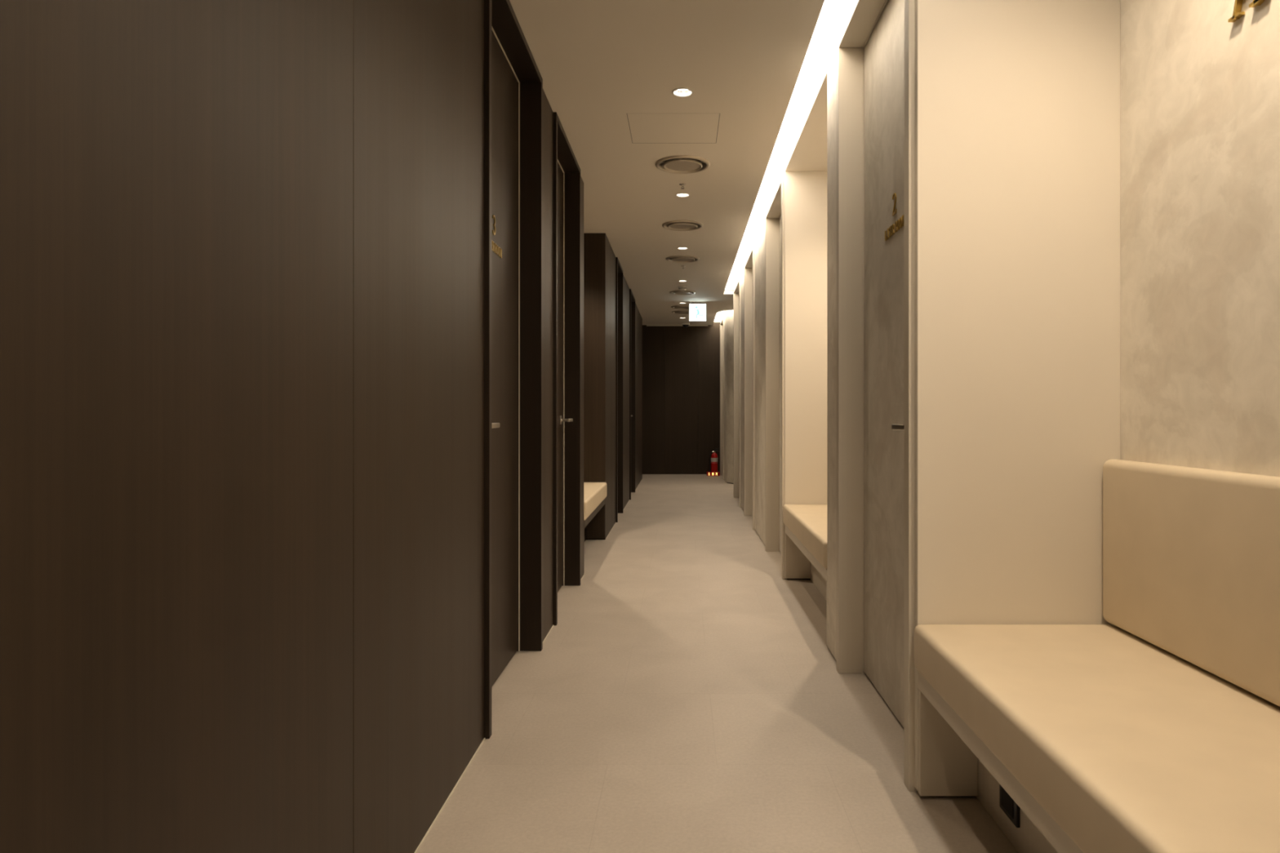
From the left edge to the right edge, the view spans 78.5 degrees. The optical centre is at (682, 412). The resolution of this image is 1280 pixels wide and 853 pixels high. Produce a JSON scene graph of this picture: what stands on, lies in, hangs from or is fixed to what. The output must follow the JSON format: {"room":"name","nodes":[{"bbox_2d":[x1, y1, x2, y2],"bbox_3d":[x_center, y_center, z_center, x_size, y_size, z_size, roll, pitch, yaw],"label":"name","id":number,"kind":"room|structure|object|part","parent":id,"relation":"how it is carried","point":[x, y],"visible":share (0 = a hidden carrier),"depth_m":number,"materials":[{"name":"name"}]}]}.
{"room":"clinic corridor","nodes":[
{"label":"clinic corridor","id":0,"kind":"room"},
{"bbox_2d":[0,0,553,852],"bbox_3d":[-0.695,-0.210,0.988,0.140,2.480,5.575,0,0,0],"label":"wall","id":1,"kind":"structure","parent":0,"point":[242,242],"depth_m":1.11,"materials":[{"name":"brown wood"}]},
{"bbox_2d":[414,737,484,852],"bbox_3d":[-0.624,1.028,0.333,0.003,0.004,4.265,0,0,0],"label":"trim","id":2,"kind":"structure","parent":1,"relation":"attached to","point":[480,745],"depth_m":2.07,"materials":[{"name":"beige metal"}]},
{"bbox_2d":[484,0,542,738],"bbox_3d":[-0.681,-0.210,2.934,0.144,2.480,0.939,0,0,0],"label":"door","id":3,"kind":"structure","parent":1,"relation":"in","point":[513,78],"depth_m":3.21,"materials":[{"name":"brown wood"}]},
{"bbox_3d":[-0.673,0.045,2.656,0.072,0.052,0.151,0,0,0],"label":"handle","id":4,"kind":"part","parent":3,"relation":"part of","materials":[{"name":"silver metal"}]},
{"bbox_2d":[542,625,553,643],"bbox_3d":[-0.624,1.028,3.590,0.003,0.004,0.371,0,0,0],"label":"trim","id":5,"kind":"structure","parent":1,"relation":"attached to","point":[553,625],"depth_m":3.61,"materials":[{"name":"beige metal"}]},
{"bbox_2d":[553,111,580,625],"bbox_3d":[-0.681,-0.210,4.226,0.144,2.480,0.901,0,0,0],"label":"door","id":6,"kind":"structure","parent":1,"relation":"in","point":[566,170],"depth_m":4.64,"materials":[{"name":"brown wood"}]},
{"bbox_3d":[-0.673,0.045,4.484,0.072,0.052,0.151,0,0,0],"label":"handle","id":7,"kind":"part","parent":6,"relation":"part of","materials":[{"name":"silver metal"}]},
{"bbox_2d":[580,176,583,579],"bbox_3d":[-0.898,-0.210,4.813,0.546,2.480,0.274,0,0,0],"label":"wall","id":8,"kind":"structure","parent":0,"point":[581,180],"depth_m":4.84,"materials":[{"name":"brown wood"}]},
{"bbox_2d":[583,233,642,539],"bbox_3d":[-0.898,-0.210,9.215,0.546,2.480,5.770,0,0,0],"label":"wall","id":9,"kind":"structure","parent":0,"point":[599,257],"depth_m":6.33,"materials":[{"name":"brown wood"}]},
{"bbox_2d":[615,257,622,522],"bbox_3d":[-0.681,-0.210,7.660,0.144,2.480,0.704,0,0,0],"label":"door","id":10,"kind":"structure","parent":9,"relation":"in","point":[619,271],"depth_m":7.98,"materials":[{"name":"brown wood"}]},
{"bbox_2d":[629,288,635,499],"bbox_3d":[-0.681,-0.210,9.635,0.144,2.480,0.894,0,0,0],"label":"door","id":11,"kind":"structure","parent":9,"relation":"in","point":[632,300],"depth_m":10.05,"materials":[{"name":"brown wood"}]},
{"bbox_2d":[509,0,826,324],"bbox_3d":[0.000,-1.490,5.600,5.200,0.080,14.800,0,0,0],"label":"ceiling","id":12,"kind":"structure","parent":0,"point":[598,62],"depth_m":3.76,"materials":[{"name":"white paint"}]},
{"bbox_2d":[626,113,719,142],"bbox_3d":[-0.045,-1.450,4.002,0.452,0.001,0.420,0,0,0],"label":"ceiling hatch","id":13,"kind":"object","parent":12,"relation":"attached to","point":[643,127],"visible":1,"depth_m":3.98,"materials":[{"name":"white paint"}]},
{"bbox_2d":[671,305,688,309],"bbox_3d":[0.000,-1.466,10.750,0.321,0.067,0.321,0,0,0],"label":"ceiling vent","id":14,"kind":"object","parent":12,"relation":"in","point":[679,307],"visible":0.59,"depth_m":10.73,"materials":[{"name":"silver metal"}]},
{"bbox_2d":[671,310,688,314],"bbox_3d":[0.000,-1.466,11.300,0.321,0.067,0.321,0,0,0],"label":"ceiling vent","id":15,"kind":"object","parent":12,"relation":"in","point":[679,312],"visible":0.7,"depth_m":11.26,"materials":[{"name":"silver metal"}]},
{"bbox_2d":[671,87,693,97],"bbox_3d":[0.000,-1.470,3.540,0.098,0.048,0.098,0,0,0],"label":"recessed light","id":16,"kind":"object","parent":12,"relation":"in","point":[681,91],"visible":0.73,"depth_m":3.57,"materials":[{"name":"white plastic"}]},
{"bbox_2d":[669,289,695,294],"bbox_3d":[0.000,-1.466,9.440,0.321,0.067,0.321,0,0,0],"label":"ceiling vent","id":17,"kind":"object","parent":12,"relation":"in","point":[674,292],"visible":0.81,"depth_m":9.41,"materials":[{"name":"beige metal"}]},
{"bbox_2d":[675,192,689,197],"bbox_3d":[0.000,-1.470,5.210,0.098,0.048,0.098,0,0,0],"label":"recessed light","id":18,"kind":"object","parent":12,"relation":"in","point":[679,194],"visible":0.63,"depth_m":5.24,"materials":[{"name":"white"}]},
{"bbox_2d":[677,285,687,290],"bbox_3d":[0.000,-1.427,9.030,0.110,0.046,0.110,0,0,0],"label":"smoke detector","id":19,"kind":"object","parent":12,"relation":"attached to","point":[680,287],"visible":1,"depth_m":8.99,"materials":[{"name":"white plastic"}]},
{"bbox_2d":[655,155,710,173],"bbox_3d":[0.000,-1.466,4.570,0.321,0.067,0.321,0,0,0],"label":"ceiling vent","id":20,"kind":"object","parent":12,"relation":"in","point":[677,164],"visible":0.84,"depth_m":4.56,"materials":[{"name":"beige metal"}]},
{"bbox_2d":[662,220,703,231],"bbox_3d":[0.000,-1.466,6.060,0.321,0.067,0.321,0,0,0],"label":"ceiling vent","id":21,"kind":"object","parent":12,"relation":"in","point":[676,225],"visible":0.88,"depth_m":6.04,"materials":[{"name":"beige metal"}]},
{"bbox_2d":[666,255,699,262],"bbox_3d":[0.000,-1.466,7.380,0.321,0.067,0.321,0,0,0],"label":"ceiling vent","id":22,"kind":"object","parent":12,"relation":"in","point":[677,259],"visible":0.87,"depth_m":7.36,"materials":[{"name":"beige metal"}]},
{"bbox_2d":[677,246,688,249],"bbox_3d":[0.000,-1.470,6.900,0.098,0.048,0.098,0,0,0],"label":"recessed light","id":23,"kind":"object","parent":12,"relation":"in","point":[680,247],"visible":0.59,"depth_m":6.93,"materials":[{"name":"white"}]},
{"bbox_2d":[679,182,686,188],"bbox_3d":[0.000,-1.436,4.970,0.044,0.028,0.044,0,0,0],"label":"sprinkler","id":24,"kind":"object","parent":12,"relation":"attached to","point":[681,184],"visible":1,"depth_m":4.96,"materials":[{"name":"silver metal"}]},
{"bbox_2d":[681,322,689,327],"bbox_3d":[0.050,-1.413,12.720,0.130,0.073,0.130,0,0,0],"label":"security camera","id":25,"kind":"object","parent":12,"relation":"attached to","point":[684,324],"visible":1,"depth_m":12.68,"materials":[{"name":"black plastic"}]},
{"bbox_2d":[688,301,706,321],"bbox_3d":[0.196,-1.321,10.250,0.224,0.258,0.060,0,0,0],"label":"exit sign","id":26,"kind":"object","parent":12,"relation":"hanging from","point":[697,312],"visible":1,"depth_m":10.23,"materials":[{"name":"white plastic"}]},
{"bbox_2d":[642,321,720,474],"bbox_3d":[-0.905,-0.250,13.040,3.389,2.560,0.080,0,0,0],"label":"wall","id":27,"kind":"structure","parent":0,"point":[681,365],"depth_m":13.00,"materials":[{"name":"brown wood"}]},
{"bbox_2d":[646,324,707,326],"bbox_3d":[-0.090,-1.441,12.994,1.020,0.018,0.012,0,0,0],"label":"trim","id":28,"kind":"structure","parent":27,"relation":"attached to","point":[646,325],"depth_m":13.00,"materials":[{"name":"beige"}]},
{"bbox_2d":[417,474,1017,852],"bbox_3d":[0.000,1.080,5.600,5.200,0.100,15.000,0,0,0],"label":"floor","id":29,"kind":"structure","parent":0,"point":[688,695],"depth_m":2.57,"materials":[{"name":"tile"}]},
{"bbox_2d":[583,482,606,573],"bbox_3d":[-0.890,0.578,5.640,0.558,0.905,1.374,0,0,0],"label":"bench","id":30,"kind":"object","parent":29,"relation":"on","point":[594,493],"visible":0.24,"depth_m":5.99,"materials":[{"name":"beige leather"}]},
{"bbox_3d":[-0.703,0.880,4.963,0.153,0.279,0.020,0,0,0],"label":"panel","id":31,"kind":"part","parent":30,"relation":"part of","materials":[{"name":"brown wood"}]},
{"bbox_3d":[-0.790,0.885,5.640,0.020,0.289,1.374,0,0,0],"label":"panel","id":32,"kind":"part","parent":30,"relation":"part of","materials":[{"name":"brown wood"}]},
{"bbox_2d":[583,482,606,520],"bbox_3d":[-0.890,0.626,5.640,0.558,0.123,1.374,0,0,0],"label":"seat cushion","id":33,"kind":"object","parent":30,"relation":"on","point":[594,493],"depth_m":5.59,"materials":[{"name":"beige leather"}]},
{"bbox_3d":[-0.703,0.880,6.317,0.153,0.279,0.020,0,0,0],"label":"panel","id":34,"kind":"part","parent":30,"relation":"part of","materials":[{"name":"brown wood"}]},
{"bbox_2d":[706,471,719,475],"bbox_3d":[0.495,0.999,12.719,0.210,0.062,0.152,0,0,0],"label":"stand","id":35,"kind":"object","parent":29,"relation":"on","point":[708,473],"visible":1,"depth_m":12.65,"materials":[{"name":"red plastic"}]},
{"bbox_2d":[709,448,719,471],"bbox_3d":[0.509,0.779,12.713,0.134,0.378,0.112,0,0,-44],"label":"fire extinguisher","id":36,"kind":"object","parent":35,"relation":"on","point":[713,468],"visible":1,"depth_m":12.68,"materials":[{"name":"red metal"}]},
{"bbox_2d":[782,504,826,644],"bbox_3d":[0.895,0.578,4.115,0.558,0.905,1.404,0,0,0],"label":"bench","id":37,"kind":"object","parent":29,"relation":"on","point":[806,525],"visible":0.3,"depth_m":4.39,"materials":[{"name":"beige leather"}]},
{"bbox_3d":[0.708,0.880,4.807,0.153,0.279,0.020,0,0,0],"label":"panel","id":38,"kind":"part","parent":37,"relation":"part of","materials":[{"name":"beige paint"}]},
{"bbox_2d":[782,504,826,568],"bbox_3d":[0.895,0.626,4.115,0.558,0.123,1.404,0,0,0],"label":"seat cushion","id":39,"kind":"object","parent":37,"relation":"on","point":[806,523],"depth_m":4.06,"materials":[{"name":"beige leather"}]},
{"bbox_3d":[0.795,0.885,4.115,0.020,0.289,1.404,0,0,0],"label":"panel","id":40,"kind":"part","parent":37,"relation":"part of","materials":[{"name":"beige paint"}]},
{"bbox_3d":[0.708,0.880,3.423,0.153,0.279,0.020,0,0,0],"label":"panel","id":41,"kind":"part","parent":37,"relation":"part of","materials":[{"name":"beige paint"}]},
{"bbox_2d":[914,459,1279,852],"bbox_3d":[0.895,0.578,1.395,0.558,0.905,1.404,0,0,0],"label":"bench","id":42,"kind":"object","parent":29,"relation":"on","point":[1155,729],"visible":1,"depth_m":1.58,"materials":[{"name":"beige leather"}]},
{"bbox_3d":[0.708,0.880,2.087,0.153,0.279,0.020,0,0,0],"label":"panel","id":43,"kind":"part","parent":42,"relation":"part of","materials":[{"name":"beige paint"}]},
{"bbox_2d":[999,783,1020,827],"bbox_3d":[0.779,0.930,1.868,0.011,0.074,0.100,0,0,0],"label":"power outlet","id":44,"kind":"object","parent":42,"relation":"attached to","point":[1006,803],"visible":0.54,"depth_m":1.85,"materials":[{"name":"black plastic"}]},
{"bbox_3d":[0.795,0.885,1.395,0.020,0.289,1.404,0,0,0],"label":"panel","id":45,"kind":"part","parent":42,"relation":"part of","materials":[{"name":"beige paint"}]},
{"bbox_2d":[914,624,1279,852],"bbox_3d":[0.895,0.626,1.395,0.558,0.123,1.404,0,0,0],"label":"seat cushion","id":46,"kind":"object","parent":42,"relation":"on","point":[1125,743],"depth_m":1.41,"materials":[{"name":"beige leather"}]},
{"bbox_3d":[1.146,0.343,1.395,0.056,0.435,1.404,0,0,0],"label":"backrest","id":47,"kind":"part","parent":42,"relation":"part of","materials":[{"name":"beige leather"}]},
{"bbox_2d":[724,310,733,483],"bbox_3d":[1.615,-0.256,11.527,1.970,2.548,0.755,0,0,0],"label":"wall","id":48,"kind":"structure","parent":0,"point":[728,314],"depth_m":11.31,"materials":[{"name":"paint"}]},
{"bbox_2d":[741,210,767,544],"bbox_3d":[0.695,-0.255,7.140,0.130,2.550,2.630,0,0,0],"label":"wall","id":49,"kind":"structure","parent":0,"point":[760,237],"depth_m":6.41,"materials":[{"name":"paint"}]},
{"bbox_2d":[743,246,755,530],"bbox_3d":[0.686,-0.210,7.325,0.144,2.480,1.000,0,0,0],"label":"door","id":50,"kind":"structure","parent":49,"relation":"in","point":[749,267],"depth_m":7.78,"materials":[{"name":"beige paint"}]},
{"bbox_2d":[764,177,786,579],"bbox_3d":[0.686,-0.210,5.325,0.144,2.480,1.000,0,0,0],"label":"door","id":51,"kind":"structure","parent":49,"relation":"in","point":[775,217],"depth_m":5.78,"materials":[{"name":"beige paint"}]},
{"bbox_2d":[745,168,784,263],"bbox_3d":[0.695,-1.490,6.325,0.130,0.080,3.000,0,0,0],"label":"wall","id":52,"kind":"structure","parent":0,"point":[783,173],"depth_m":5.48,"materials":[{"name":"white"}]},
{"bbox_2d":[784,167,826,577],"bbox_3d":[0.903,-0.256,4.822,0.546,2.548,0.005,0,0,0],"label":"wall","id":53,"kind":"structure","parent":0,"point":[805,192],"depth_m":4.82,"materials":[{"name":"beige paint"}]},
{"bbox_2d":[826,35,839,660],"bbox_3d":[0.903,-0.255,3.268,0.546,2.550,0.285,0,0,0],"label":"wall","id":54,"kind":"structure","parent":0,"point":[832,65],"depth_m":3.29,"materials":[{"name":"paint"}]},
{"bbox_2d":[840,0,857,39],"bbox_3d":[0.695,-1.490,2.625,0.130,0.080,1.000,0,0,0],"label":"wall","id":55,"kind":"structure","parent":0,"point":[855,1],"depth_m":2.98,"materials":[{"name":"white"}]},
{"bbox_2d":[915,0,1119,791],"bbox_3d":[0.903,-0.256,2.112,0.546,2.548,0.025,0,0,0],"label":"wall","id":56,"kind":"structure","parent":0,"point":[1017,102],"depth_m":2.10,"materials":[{"name":"beige paint"}]},
{"bbox_2d":[836,0,916,791],"bbox_3d":[0.686,-0.210,2.625,0.144,2.480,1.000,0,0,0],"label":"door","id":57,"kind":"structure","parent":56,"relation":"in","point":[876,47],"depth_m":2.86,"materials":[{"name":"beige paint"}]},
{"bbox_3d":[0.678,0.045,2.329,0.072,0.052,0.151,0,0,0],"label":"handle","id":58,"kind":"part","parent":57,"relation":"part of","materials":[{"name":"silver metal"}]},
{"bbox_2d":[1120,0,1279,476],"bbox_3d":[1.201,-0.250,1.395,0.050,2.560,1.450,0,0,0],"label":"wall","id":59,"kind":"structure","parent":0,"point":[1200,90],"depth_m":1.78,"materials":[{"name":"paint"}]},
{"bbox_2d":[1227,0,1264,22],"bbox_3d":[1.169,-0.891,1.615,0.012,0.126,0.108,0,0,0],"label":"sign","id":60,"kind":"object","parent":59,"relation":"attached to","point":[1237,14],"depth_m":1.64,"materials":[{"name":"gold metal"}]},
{"bbox_3d":[0.695,-1.490,8.960,0.130,0.080,1.010,0,0,0],"label":"wall","id":61,"kind":"structure","parent":0,"visible":0},
{"bbox_2d":[733,278,741,507],"bbox_3d":[0.686,-0.210,8.960,0.144,2.480,1.010,0,0,0],"label":"door","id":62,"kind":"structure","parent":61,"relation":"in","point":[737,292],"depth_m":9.42,"materials":[{"name":"beige paint"}]},
{"bbox_3d":[0.695,-1.490,12.375,0.130,0.080,0.940,0,0,0],"label":"wall","id":63,"kind":"structure","parent":0,"visible":0},
{"bbox_2d":[720,316,724,479],"bbox_3d":[0.686,-0.210,12.375,0.144,2.480,0.940,0,0,0],"label":"door","id":64,"kind":"structure","parent":63,"relation":"in","point":[722,324],"depth_m":12.80,"materials":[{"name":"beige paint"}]},
{"bbox_3d":[0.000,-1.555,5.600,5.200,0.050,15.000,0,0,0],"label":"ceiling","id":65,"kind":"structure","parent":0,"visible":0},
{"bbox_2d":[714,311,724,321],"bbox_3d":[1.466,-1.515,12.002,1.927,0.030,1.957,0,0,0],"label":"recessed light","id":66,"kind":"object","parent":65,"relation":"in","point":[719,315],"visible":0.02,"depth_m":12.22,"materials":[{"name":"white plastic"}]},
{"bbox_2d":[725,0,854,288],"bbox_3d":[0.565,-1.515,3.900,0.124,0.030,11.300,0,0,0],"label":"recessed light","id":67,"kind":"object","parent":65,"relation":"in","point":[833,15],"visible":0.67,"depth_m":3.86,"materials":[{"name":"white plastic"}]}
]}

